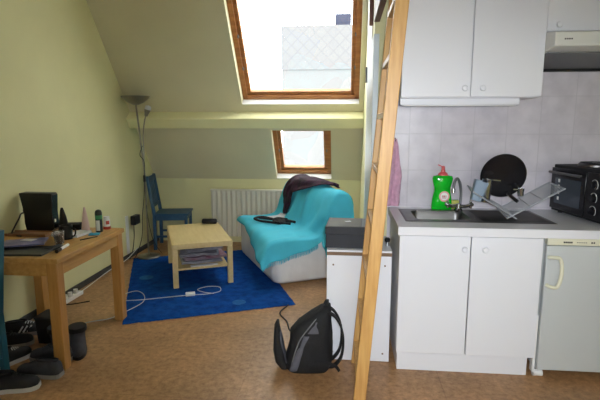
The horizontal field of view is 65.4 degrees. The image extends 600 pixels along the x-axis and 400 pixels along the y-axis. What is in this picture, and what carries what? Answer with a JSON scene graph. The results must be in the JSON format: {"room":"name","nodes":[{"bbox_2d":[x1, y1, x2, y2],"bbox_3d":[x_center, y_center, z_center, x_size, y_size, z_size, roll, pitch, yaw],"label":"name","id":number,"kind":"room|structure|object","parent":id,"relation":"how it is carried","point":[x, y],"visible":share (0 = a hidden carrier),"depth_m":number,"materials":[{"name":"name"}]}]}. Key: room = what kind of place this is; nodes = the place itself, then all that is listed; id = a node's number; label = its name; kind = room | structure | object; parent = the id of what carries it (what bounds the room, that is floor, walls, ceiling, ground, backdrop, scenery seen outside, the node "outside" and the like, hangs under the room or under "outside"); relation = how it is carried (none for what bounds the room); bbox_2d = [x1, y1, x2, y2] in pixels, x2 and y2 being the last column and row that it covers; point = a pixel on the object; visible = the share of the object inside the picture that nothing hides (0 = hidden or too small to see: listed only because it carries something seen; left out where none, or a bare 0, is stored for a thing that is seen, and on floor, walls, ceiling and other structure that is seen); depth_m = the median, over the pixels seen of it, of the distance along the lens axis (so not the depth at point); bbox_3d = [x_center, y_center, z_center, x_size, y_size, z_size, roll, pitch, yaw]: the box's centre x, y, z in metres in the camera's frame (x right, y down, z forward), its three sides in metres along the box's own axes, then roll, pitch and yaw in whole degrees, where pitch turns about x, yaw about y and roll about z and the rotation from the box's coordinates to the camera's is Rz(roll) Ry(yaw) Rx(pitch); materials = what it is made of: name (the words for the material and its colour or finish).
{"room":"studio apartment","nodes":[
{"label":"studio apartment","id":0,"kind":"room"},
{"bbox_2d":[0,0,157,321],"bbox_3d":[-2.342,-0.566,2.427,0.100,3.450,7.700,1,9,5],"label":"wall","id":1,"kind":"structure","parent":0,"point":[65,131],"depth_m":4.19,"materials":[{"name":"yellow paint"}]},
{"bbox_2d":[20,238,159,319],"bbox_3d":[-2.202,0.977,3.525,0.018,0.055,5.800,1,9,5],"label":"baseboard","id":2,"kind":"structure","parent":1,"relation":"attached to","point":[32,314],"depth_m":4.70,"materials":[{"name":"grey wood"}]},
{"bbox_2d":[125,216,129,253],"bbox_3d":[-2.013,0.405,5.430,0.017,0.444,0.080,1,9,5],"label":"duct","id":3,"kind":"object","parent":1,"relation":"attached to","point":[126,217],"visible":1,"depth_m":5.43,"materials":[{"name":"white plastic"}]},
{"bbox_2d":[130,214,139,258],"bbox_3d":[-1.967,0.430,5.515,0.060,0.484,0.292,1,9,5],"label":"power adapter","id":4,"kind":"object","parent":1,"relation":"attached to","point":[135,219],"visible":0.97,"depth_m":5.51,"materials":[{"name":"black plastic"}]},
{"bbox_2d":[126,111,363,128],"bbox_3d":[-0.643,-0.915,5.343,2.720,0.190,0.190,1,9,5],"label":"trim","id":5,"kind":"structure","parent":1,"relation":"attached to","point":[291,119],"depth_m":5.28,"materials":[{"name":"paint"}]},
{"bbox_2d":[86,0,368,179],"bbox_3d":[-0.663,-1.431,5.002,2.830,2.717,2.126,1,9,5],"label":"ceiling","id":6,"kind":"structure","parent":0,"point":[179,54],"depth_m":5.16,"materials":[{"name":"paint"}]},
{"bbox_2d":[226,0,362,99],"bbox_3d":[-0.030,-1.619,4.816,1.310,1.104,0.873,1,9,5],"label":"window","id":7,"kind":"structure","parent":6,"relation":"attached to","point":[248,93],"depth_m":5.04,"materials":[{"name":"brown wood"}]},
{"bbox_2d":[242,99,358,104],"bbox_3d":[0.002,-1.103,5.237,1.310,0.062,0.078,1,9,5],"label":"trim","id":8,"kind":"structure","parent":6,"relation":"attached to","point":[261,101],"depth_m":5.23,"materials":[{"name":"white paint"}]},
{"bbox_2d":[272,131,330,173],"bbox_3d":[0.039,-0.639,5.845,0.708,0.668,0.543,1,9,5],"label":"window","id":9,"kind":"structure","parent":6,"relation":"attached to","point":[277,138],"depth_m":5.98,"materials":[{"name":"brown wood"}]},
{"bbox_2d":[277,173,330,178],"bbox_3d":[0.055,-0.311,6.070,0.708,0.062,0.078,1,9,5],"label":"trim","id":10,"kind":"structure","parent":6,"relation":"attached to","point":[279,175],"depth_m":6.07,"materials":[{"name":"white paint"}]},
{"bbox_2d":[156,178,359,241],"bbox_3d":[-0.515,0.140,6.228,2.840,0.853,0.100,1,9,5],"label":"wall","id":11,"kind":"structure","parent":0,"point":[195,193],"depth_m":6.22,"materials":[{"name":"yellow paint"}]},
{"bbox_2d":[210,189,281,236],"bbox_3d":[-0.623,0.219,6.141,1.094,0.725,0.108,1,9,5],"label":"radiator","id":12,"kind":"object","parent":11,"relation":"attached to","point":[227,205],"visible":0.59,"depth_m":6.09,"materials":[{"name":"white metal"}]},
{"bbox_2d":[210,189,281,191],"bbox_3d":[-0.647,-0.127,6.069,1.050,0.020,0.070,1,9,5],"label":"grille","id":13,"kind":"object","parent":12,"relation":"attached to","point":[212,190],"depth_m":6.07,"materials":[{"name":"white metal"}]},
{"bbox_2d":[0,240,599,399],"bbox_3d":[0.156,1.225,2.470,5.120,0.100,7.700,1,9,5],"label":"floor","id":14,"kind":"structure","parent":0,"point":[229,355],"depth_m":2.96,"materials":[{"name":"brown laminate"}]},
{"bbox_2d":[0,230,9,369],"bbox_3d":[-2.019,0.671,2.672,0.410,0.930,0.504,2,9,11],"label":"wooden chair","id":15,"kind":"object","parent":14,"relation":"on","point":[4,356],"visible":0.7,"depth_m":2.81,"materials":[{"name":"teal paint"}]},
{"bbox_2d":[6,330,34,346],"bbox_3d":[-2.051,0.983,3.308,0.288,0.113,0.105,-4,10,-24],"label":"shoe","id":16,"kind":"object","parent":14,"relation":"on","point":[14,339],"visible":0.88,"depth_m":3.30,"materials":[{"name":"grey fabric"}]},
{"bbox_2d":[8,346,32,365],"bbox_3d":[-1.913,1.020,3.077,0.105,0.113,0.288,4,10,25],"label":"shoe","id":17,"kind":"object","parent":14,"relation":"on","point":[16,354],"visible":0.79,"depth_m":3.09,"materials":[{"name":"grey fabric"}]},
{"bbox_2d":[0,369,41,394],"bbox_3d":[-1.708,1.067,2.764,0.303,0.119,0.110,-2,9,-12],"label":"shoe","id":18,"kind":"object","parent":14,"relation":"on","point":[11,381],"visible":1,"depth_m":2.74,"materials":[{"name":"grey fabric"}]},
{"bbox_2d":[5,319,36,334],"bbox_3d":[-2.062,0.951,3.507,0.288,0.113,0.105,-4,10,-22],"label":"shoe","id":19,"kind":"object","parent":14,"relation":"on","point":[18,325],"visible":0.67,"depth_m":3.47,"materials":[{"name":"grey fabric"}]},
{"bbox_2d":[17,357,64,379],"bbox_3d":[-1.632,1.044,2.923,0.288,0.113,0.105,1,9,4],"label":"shoe","id":20,"kind":"object","parent":14,"relation":"on","point":[47,368],"visible":0.88,"depth_m":2.89,"materials":[{"name":"grey fabric"}]},
{"bbox_2d":[33,309,50,343],"bbox_3d":[-1.815,0.923,3.408,0.156,0.199,0.166,1,9,5],"label":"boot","id":21,"kind":"object","parent":14,"relation":"on","point":[42,320],"visible":0.47,"depth_m":3.34,"materials":[{"name":"black leather"}]},
{"bbox_2d":[29,343,72,361],"bbox_3d":[-1.663,1.013,3.117,0.288,0.113,0.105,1,9,7],"label":"shoe","id":22,"kind":"object","parent":14,"relation":"on","point":[46,351],"visible":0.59,"depth_m":3.09,"materials":[{"name":"grey fabric"}]},
{"bbox_2d":[47,325,69,342],"bbox_3d":[-1.696,0.951,3.334,0.122,0.168,0.269,0,9,-1],"label":"boot","id":23,"kind":"object","parent":14,"relation":"on","point":[49,330],"visible":0.23,"depth_m":3.21,"materials":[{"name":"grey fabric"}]},
{"bbox_2d":[4,227,126,370],"bbox_3d":[-1.816,0.653,3.375,0.755,0.742,0.880,1,9,5],"label":"desk","id":24,"kind":"object","parent":14,"relation":"on","point":[48,270],"visible":0.64,"depth_m":3.03,"materials":[{"name":"brown wood"}]},
{"bbox_2d":[4,246,52,255],"bbox_3d":[-1.758,0.329,3.017,0.300,0.012,0.210,0,9,1],"label":"folder","id":25,"kind":"object","parent":24,"relation":"on","point":[24,250],"visible":0.75,"depth_m":2.98,"materials":[{"name":"black plastic"}]},
{"bbox_2d":[4,237,48,247],"bbox_3d":[-1.855,0.286,3.147,0.260,0.010,0.190,-3,10,-19],"label":"magazine","id":26,"kind":"object","parent":25,"relation":"on","point":[40,241],"visible":0.91,"depth_m":3.12,"materials":[{"name":"paper"}]},
{"bbox_2d":[4,230,52,236],"bbox_3d":[-2.014,0.250,3.482,0.320,0.020,0.120,1,9,5],"label":"wooden tray","id":27,"kind":"object","parent":24,"relation":"on","point":[25,233],"visible":0.8,"depth_m":3.47,"materials":[{"name":"brown wood"}]},
{"bbox_2d":[11,192,58,236],"bbox_3d":[-2.031,0.104,3.528,0.270,0.295,0.284,1,9,5],"label":"game console","id":28,"kind":"object","parent":24,"relation":"on","point":[40,209],"visible":0.94,"depth_m":3.59,"materials":[{"name":"black plastic"}]},
{"bbox_2d":[45,244,64,250],"bbox_3d":[-1.619,0.315,3.098,0.070,0.014,0.120,4,10,21],"label":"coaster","id":29,"kind":"object","parent":24,"relation":"on","point":[57,246],"visible":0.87,"depth_m":3.08,"materials":[{"name":"black"}]},
{"bbox_2d":[53,230,63,244],"bbox_3d":[-1.662,0.257,3.220,0.072,0.090,0.072,1,9,5],"label":"drinking glass","id":30,"kind":"object","parent":24,"relation":"on","point":[58,235],"visible":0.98,"depth_m":3.20,"materials":[{"name":"white"}]},
{"bbox_2d":[55,243,68,252],"bbox_3d":[-1.559,0.315,3.064,0.022,0.023,0.175,-1,9,-4],"label":"marker pen","id":31,"kind":"object","parent":24,"relation":"on","point":[67,244],"visible":1,"depth_m":3.04,"materials":[{"name":"white plastic"}]},
{"bbox_2d":[58,208,67,229],"bbox_3d":[-1.804,0.152,3.558,0.092,0.190,0.092,1,9,5],"label":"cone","id":32,"kind":"object","parent":24,"relation":"on","point":[62,218],"visible":0.41,"depth_m":3.54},
{"bbox_2d":[59,224,75,239],"bbox_3d":[-1.670,0.231,3.348,0.108,0.100,0.086,7,11,37],"label":"mug","id":33,"kind":"object","parent":24,"relation":"on","point":[68,229],"visible":0.9,"depth_m":3.33,"materials":[{"name":"black ceramic"}]},
{"bbox_2d":[68,222,81,229],"bbox_3d":[-1.783,0.206,3.676,0.150,0.045,0.100,-1,9,-6],"label":"pouch","id":34,"kind":"object","parent":24,"relation":"on","point":[78,225],"visible":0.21,"depth_m":3.64,"materials":[{"name":"fabric"}]},
{"bbox_2d":[73,230,91,237],"bbox_3d":[-1.647,0.251,3.477,0.100,0.020,0.160,2,9,13],"label":"paper stack","id":35,"kind":"object","parent":24,"relation":"on","point":[79,233],"visible":0.72,"depth_m":3.47,"materials":[{"name":"white paper"}]},
{"bbox_2d":[81,207,89,229],"bbox_3d":[-1.659,0.147,3.604,0.068,0.185,0.048,1,9,5],"label":"paper cone","id":36,"kind":"object","parent":24,"relation":"on","point":[85,223],"visible":0.85,"depth_m":3.59,"materials":[{"name":"pink paper"}]},
{"bbox_2d":[95,209,102,231],"bbox_3d":[-1.539,0.158,3.574,0.052,0.172,0.052,1,9,5],"label":"bottle","id":37,"kind":"object","parent":24,"relation":"on","point":[98,213],"visible":0.98,"depth_m":3.56,"materials":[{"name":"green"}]},
{"bbox_2d":[103,216,110,229],"bbox_3d":[-1.522,0.178,3.677,0.056,0.100,0.055,1,9,5],"label":"jar","id":38,"kind":"object","parent":24,"relation":"on","point":[106,221],"visible":1,"depth_m":3.66,"materials":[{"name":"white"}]},
{"bbox_2d":[68,322,86,360],"bbox_3d":[-1.530,0.970,3.216,0.122,0.168,0.269,-4,10,-24],"label":"boot","id":39,"kind":"object","parent":14,"relation":"on","point":[76,330],"visible":0.89,"depth_m":3.20,"materials":[{"name":"grey fabric"}]},
{"bbox_2d":[65,249,136,303],"bbox_3d":[-1.993,0.739,4.795,0.058,0.124,1.492,1,9,6],"label":"power strip","id":40,"kind":"object","parent":14,"relation":"on","point":[70,296],"visible":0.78,"depth_m":4.24,"materials":[{"name":"white plastic"}]},
{"bbox_2d":[85,286,220,322],"bbox_3d":[-1.462,0.886,4.108,1.548,0.049,0.475,-6,11,-34],"label":"cable","id":41,"kind":"object","parent":14,"relation":"on","point":[187,293],"visible":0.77,"depth_m":4.22,"materials":[{"name":"white plastic"}]},
{"bbox_2d":[186,291,194,296],"bbox_3d":[-0.996,0.854,4.243,0.085,0.028,0.050,-2,9,-14],"label":"switch","id":42,"kind":"object","parent":41,"relation":"attached to","point":[187,293],"depth_m":4.22,"materials":[{"name":"white plastic"}]},
{"bbox_2d":[146,173,192,249],"bbox_3d":[-1.659,0.138,5.999,0.504,0.930,0.410,-1,9,-4],"label":"wooden chair","id":43,"kind":"object","parent":14,"relation":"on","point":[170,214],"visible":0.87,"depth_m":5.85,"materials":[{"name":"blue paint"}]},
{"bbox_2d":[122,250,295,324],"bbox_3d":[-0.998,0.792,4.782,1.428,0.021,1.939,-3,10,-17],"label":"rug","id":44,"kind":"object","parent":14,"relation":"on","point":[251,288],"visible":0.72,"depth_m":4.38,"materials":[{"name":"blue carpet"}]},
{"bbox_2d":[121,95,161,259],"bbox_3d":[-1.818,-0.246,5.367,0.361,1.852,0.314,1,9,5],"label":"floor lamp","id":45,"kind":"object","parent":44,"relation":"on","point":[135,100],"visible":1,"depth_m":5.31,"materials":[{"name":"silver metal"}]},
{"bbox_2d":[139,275,152,279],"bbox_3d":[-1.563,0.788,4.750,0.140,0.003,0.140,-3,10,-17],"label":"light","id":46,"kind":"object","parent":44,"relation":"on","point":[141,277],"depth_m":4.75,"materials":[{"name":"blue"}]},
{"bbox_2d":[167,222,232,288],"bbox_3d":[-1.071,0.548,4.907,0.570,0.425,0.920,-3,10,-18],"label":"coffee table","id":47,"kind":"object","parent":44,"relation":"on","point":[198,235],"visible":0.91,"depth_m":4.58,"materials":[{"name":"brown wood"}]},
{"bbox_2d":[179,253,222,264],"bbox_3d":[-1.019,0.579,4.770,0.400,0.025,0.401,-3,10,-18],"label":"newspaper","id":48,"kind":"object","parent":47,"relation":"on","point":[182,259],"visible":0.32,"depth_m":4.61,"materials":[{"name":"grey paper"}]},
{"bbox_2d":[179,248,226,260],"bbox_3d":[-0.987,0.544,4.764,0.420,0.029,0.361,-4,10,-23],"label":"newspaper","id":49,"kind":"object","parent":48,"relation":"on","point":[222,253],"visible":0.35,"depth_m":4.62,"materials":[{"name":"grey paper"}]},
{"bbox_2d":[179,249,218,256],"bbox_3d":[-1.022,0.510,4.737,0.381,0.035,0.361,-2,9,-12],"label":"newspaper","id":50,"kind":"object","parent":49,"relation":"on","point":[183,253],"visible":0.46,"depth_m":4.60,"materials":[{"name":"grey paper"}]},
{"bbox_2d":[185,246,222,252],"bbox_3d":[-1.006,0.467,4.777,0.361,0.039,0.342,-5,10,-27],"label":"newspaper","id":51,"kind":"object","parent":50,"relation":"on","point":[207,248],"visible":0.24,"depth_m":4.63,"materials":[{"name":"grey paper"}]},
{"bbox_2d":[178,250,227,270],"bbox_3d":[-1.071,0.586,4.913,0.480,0.018,0.880,-3,10,-18],"label":"shelf","id":52,"kind":"object","parent":47,"relation":"attached to","point":[223,263],"depth_m":4.54,"materials":[{"name":"brown wood"}]},
{"bbox_2d":[190,263,217,266],"bbox_3d":[-0.932,0.631,4.546,0.260,0.006,0.060,-3,10,-18],"label":"envelope","id":53,"kind":"object","parent":47,"relation":"on","point":[206,264],"visible":1,"depth_m":4.55,"materials":[{"name":"paper"}]},
{"bbox_2d":[202,218,216,223],"bbox_3d":[-1.026,0.240,5.294,0.170,0.060,0.064,0,9,2],"label":"glasses case","id":54,"kind":"object","parent":47,"relation":"on","point":[204,221],"visible":1,"depth_m":5.27,"materials":[{"name":"black plastic"}]},
{"bbox_2d":[232,300,245,304],"bbox_3d":[-0.534,0.894,4.089,0.120,0.003,0.120,-3,10,-17],"label":"light","id":55,"kind":"object","parent":44,"relation":"on","point":[234,302],"depth_m":4.08,"materials":[{"name":"blue"}]},
{"bbox_2d":[241,224,326,282],"bbox_3d":[-0.072,0.270,5.263,0.933,0.878,1.394,-4,10,-21],"label":"sofa","id":56,"kind":"object","parent":44,"relation":"on","point":[311,266],"visible":0.19,"depth_m":4.65,"materials":[{"name":"white fabric"}]},
{"bbox_2d":[237,182,353,271],"bbox_3d":[-0.155,0.173,5.163,1.026,0.756,1.464,-4,10,-21],"label":"throw","id":57,"kind":"object","parent":56,"relation":"on","point":[311,208],"visible":0.68,"depth_m":4.71,"materials":[{"name":"teal fabric"}]},
{"bbox_2d":[253,216,295,224],"bbox_3d":[-0.282,0.226,5.345,0.559,0.046,0.286,4,10,23],"label":"straps","id":58,"kind":"object","parent":57,"relation":"on","point":[277,220],"visible":1,"depth_m":5.28,"materials":[{"name":"fabric"}]},
{"bbox_2d":[267,213,285,217],"bbox_3d":[-0.285,0.187,5.538,0.217,0.050,0.260,-4,10,-21],"label":"paper sheet","id":59,"kind":"object","parent":57,"relation":"on","point":[280,214],"visible":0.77,"depth_m":5.55,"materials":[{"name":"white paper"}]},
{"bbox_2d":[283,174,339,213],"bbox_3d":[0.077,-0.033,5.299,0.377,0.464,1.017,-4,10,-21],"label":"scarf","id":60,"kind":"object","parent":57,"relation":"on","point":[300,181],"visible":1,"depth_m":5.40,"materials":[{"name":"fabric"}]},
{"bbox_2d":[279,304,289,330],"bbox_3d":[-0.101,0.961,3.754,0.103,0.012,0.624,-1,9,-8],"label":"cable","id":61,"kind":"object","parent":14,"relation":"on","point":[288,304],"visible":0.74,"depth_m":3.80,"materials":[{"name":"black plastic"}]},
{"bbox_2d":[273,299,343,373],"bbox_3d":[0.054,0.857,2.989,0.449,0.455,0.208,0,9,0],"label":"backpack","id":62,"kind":"object","parent":14,"relation":"on","point":[310,346],"visible":1,"depth_m":2.92,"materials":[{"name":"grey fabric"}]},
{"bbox_2d":[327,236,391,361],"bbox_3d":[0.400,0.636,3.253,0.416,0.814,0.429,1,9,5],"label":"base cabinet","id":63,"kind":"object","parent":14,"relation":"on","point":[343,264],"depth_m":3.04,"materials":[{"name":"white laminate"}]},
{"bbox_2d":[325,217,365,248],"bbox_3d":[0.354,0.220,3.175,0.338,0.146,0.308,1,9,8],"label":"storage box","id":64,"kind":"object","parent":63,"relation":"on","point":[340,232],"visible":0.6,"depth_m":3.04,"materials":[{"name":"grey plastic"}]},
{"bbox_2d":[351,0,408,399],"bbox_3d":[0.459,-0.259,2.630,0.287,2.785,0.490,1,9,5],"label":"ladder","id":65,"kind":"object","parent":14,"relation":"on","point":[397,14],"visible":1,"depth_m":2.49,"materials":[{"name":"brown wood"}]},
{"bbox_2d":[389,219,543,374],"bbox_3d":[1.050,0.611,3.162,0.834,0.893,0.695,1,9,5],"label":"base cabinet","id":66,"kind":"object","parent":14,"relation":"on","point":[458,304],"visible":0.93,"depth_m":2.85,"materials":[{"name":"white laminate"}]},
{"bbox_2d":[388,207,599,239],"bbox_3d":[1.656,0.146,3.046,2.075,0.051,0.700,1,9,5],"label":"countertop","id":67,"kind":"structure","parent":66,"relation":"on","point":[568,226],"depth_m":2.79,"materials":[{"name":"white laminate"}]},
{"bbox_2d":[445,177,473,211],"bbox_3d":[1.096,-0.040,3.249,0.215,0.245,0.136,-4,10,-26],"label":"mixer tap","id":68,"kind":"object","parent":67,"relation":"on","point":[457,207],"visible":1,"depth_m":3.27,"materials":[{"name":"silver metal"}]},
{"bbox_2d":[398,209,556,223],"bbox_3d":[1.148,0.172,3.141,0.920,0.142,0.450,1,9,5],"label":"sink","id":69,"kind":"object","parent":67,"relation":"in","point":[418,215],"visible":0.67,"depth_m":3.14,"materials":[{"name":"silver metal"}]},
{"bbox_2d":[431,164,452,209],"bbox_3d":[1.017,-0.093,3.334,0.144,0.324,0.065,1,9,5],"label":"soap bottle","id":70,"kind":"object","parent":69,"relation":"on","point":[442,182],"visible":0.95,"depth_m":3.31,"materials":[{"name":"green plastic"}]},
{"bbox_2d":[467,182,565,218],"bbox_3d":[1.379,-0.006,3.039,0.524,0.202,0.349,2,9,13],"label":"dish rack","id":71,"kind":"object","parent":69,"relation":"on","point":[503,208],"visible":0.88,"depth_m":2.98,"materials":[{"name":"grey metal"}]},
{"bbox_2d":[470,179,488,201],"bbox_3d":[1.163,-0.062,3.028,0.103,0.144,0.092,2,9,13],"label":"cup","id":72,"kind":"object","parent":71,"relation":"in","point":[480,187],"visible":0.91,"depth_m":2.99,"materials":[{"name":"blue plastic"}]},
{"bbox_2d":[481,178,500,202],"bbox_3d":[1.239,-0.062,3.044,0.121,0.154,0.067,1,9,5],"label":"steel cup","id":73,"kind":"object","parent":71,"relation":"in","point":[487,195],"visible":0.73,"depth_m":3.02,"materials":[{"name":"silver metal"}]},
{"bbox_2d":[480,154,526,202],"bbox_3d":[1.356,-0.150,3.117,0.288,0.320,0.118,3,10,20],"label":"frying pan","id":74,"kind":"object","parent":71,"relation":"in","point":[510,169],"visible":0.81,"depth_m":3.10,"materials":[{"name":"black metal"}]},
{"bbox_2d":[513,188,524,195],"bbox_3d":[1.440,-0.052,3.076,0.072,0.050,0.043,1,9,5],"label":"measuring cup","id":75,"kind":"object","parent":71,"relation":"in","point":[520,191],"visible":1,"depth_m":3.06,"materials":[{"name":"silver metal"}]},
{"bbox_2d":[549,161,599,223],"bbox_3d":[1.917,-0.056,3.006,0.374,0.361,0.560,0,9,-2],"label":"oven","id":76,"kind":"object","parent":67,"relation":"on","point":[581,181],"visible":0.98,"depth_m":2.98,"materials":[{"name":"black metal"}]},
{"bbox_2d":[527,238,599,375],"bbox_3d":[1.770,0.625,3.083,0.601,0.890,0.667,1,9,5],"label":"refrigerator","id":77,"kind":"object","parent":14,"relation":"on","point":[567,338],"visible":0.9,"depth_m":2.81,"materials":[{"name":"white metal"}]},
{"bbox_2d":[360,0,388,235],"bbox_3d":[0.718,-0.874,4.664,0.120,3.350,2.620,1,9,5],"label":"wall partition","id":78,"kind":"structure","parent":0,"point":[378,27],"depth_m":3.51,"materials":[{"name":"yellow paint"}]},
{"bbox_2d":[364,0,372,200],"bbox_3d":[0.601,-0.613,4.142,0.006,3.000,0.790,1,9,5],"label":"trim","id":79,"kind":"structure","parent":78,"relation":"attached to","point":[370,28],"depth_m":4.27,"materials":[{"name":"white paint"}]},
{"bbox_2d":[364,34,379,217],"bbox_3d":[0.500,-0.418,3.356,0.048,1.335,0.824,1,9,5],"label":"door","id":80,"kind":"structure","parent":78,"relation":"in","point":[372,70],"depth_m":3.05,"materials":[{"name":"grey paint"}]},
{"bbox_2d":[369,0,386,25],"bbox_3d":[0.500,-1.516,2.934,0.074,0.635,0.860,1,9,5],"label":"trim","id":81,"kind":"structure","parent":78,"relation":"attached to","point":[376,8],"depth_m":3.17,"materials":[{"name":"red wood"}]},
{"bbox_2d":[387,72,599,236],"bbox_3d":[1.692,-0.658,3.321,2.080,3.350,0.100,1,9,5],"label":"wall","id":82,"kind":"structure","parent":0,"point":[561,125],"depth_m":3.33,"materials":[{"name":"tile"}]},
{"bbox_2d":[399,0,548,99],"bbox_3d":[1.084,-1.077,3.041,0.854,0.820,0.435,1,9,5],"label":"upper cabinet","id":83,"kind":"object","parent":82,"relation":"attached to","point":[453,48],"visible":0.98,"depth_m":2.88,"materials":[{"name":"white laminate"}]},
{"bbox_2d":[399,98,519,105],"bbox_3d":[1.040,-0.646,3.071,0.760,0.056,0.060,1,9,5],"label":"light","id":84,"kind":"object","parent":83,"relation":"attached to","point":[448,101],"visible":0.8,"depth_m":3.04,"materials":[{"name":"white plastic"}]},
{"bbox_2d":[403,105,515,105],"bbox_3d":[1.040,-0.621,3.075,0.720,0.006,0.050,1,9,5],"label":"diffuser","id":85,"kind":"object","parent":84,"relation":"attached to","point":[403,105],"depth_m":3.05,"materials":[{"name":"white plastic"}]},
{"bbox_2d":[546,0,599,32],"bbox_3d":[1.806,-1.217,2.948,0.594,0.530,0.435,1,9,5],"label":"upper cabinet","id":86,"kind":"object","parent":82,"relation":"attached to","point":[563,15],"visible":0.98,"depth_m":2.80,"materials":[{"name":"white laminate"}]},
{"bbox_2d":[543,31,599,71],"bbox_3d":[1.801,-0.935,2.941,0.594,0.193,0.523,1,9,5],"label":"extractor hood","id":87,"kind":"object","parent":86,"relation":"attached to","point":[565,51],"visible":0.84,"depth_m":2.83,"materials":[{"name":"white metal"}]},
{"bbox_3d":[0.690,-0.431,3.385,0.024,0.040,0.039,1,9,5],"label":"towel hook","id":88,"kind":"object","parent":82,"relation":"attached to","visible":0},
{"bbox_2d":[387,138,401,205],"bbox_3d":[0.662,-0.202,3.415,0.162,0.501,0.036,1,9,5],"label":"kitchen towel","id":89,"kind":"object","parent":88,"relation":"hanging from","point":[396,174],"visible":0.62,"depth_m":3.42,"materials":[{"name":"pink fabric"}]},
{"label":"outside","id":90,"kind":"structure","parent":0,"visible":0},
{"bbox_2d":[281,14,351,164],"bbox_3d":[3.679,0.122,14.414,7.840,10.300,5.060,1,9,5],"label":"house","id":91,"kind":"structure","parent":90,"point":[312,56],"depth_m":11.63,"materials":[{"name":"grey"}]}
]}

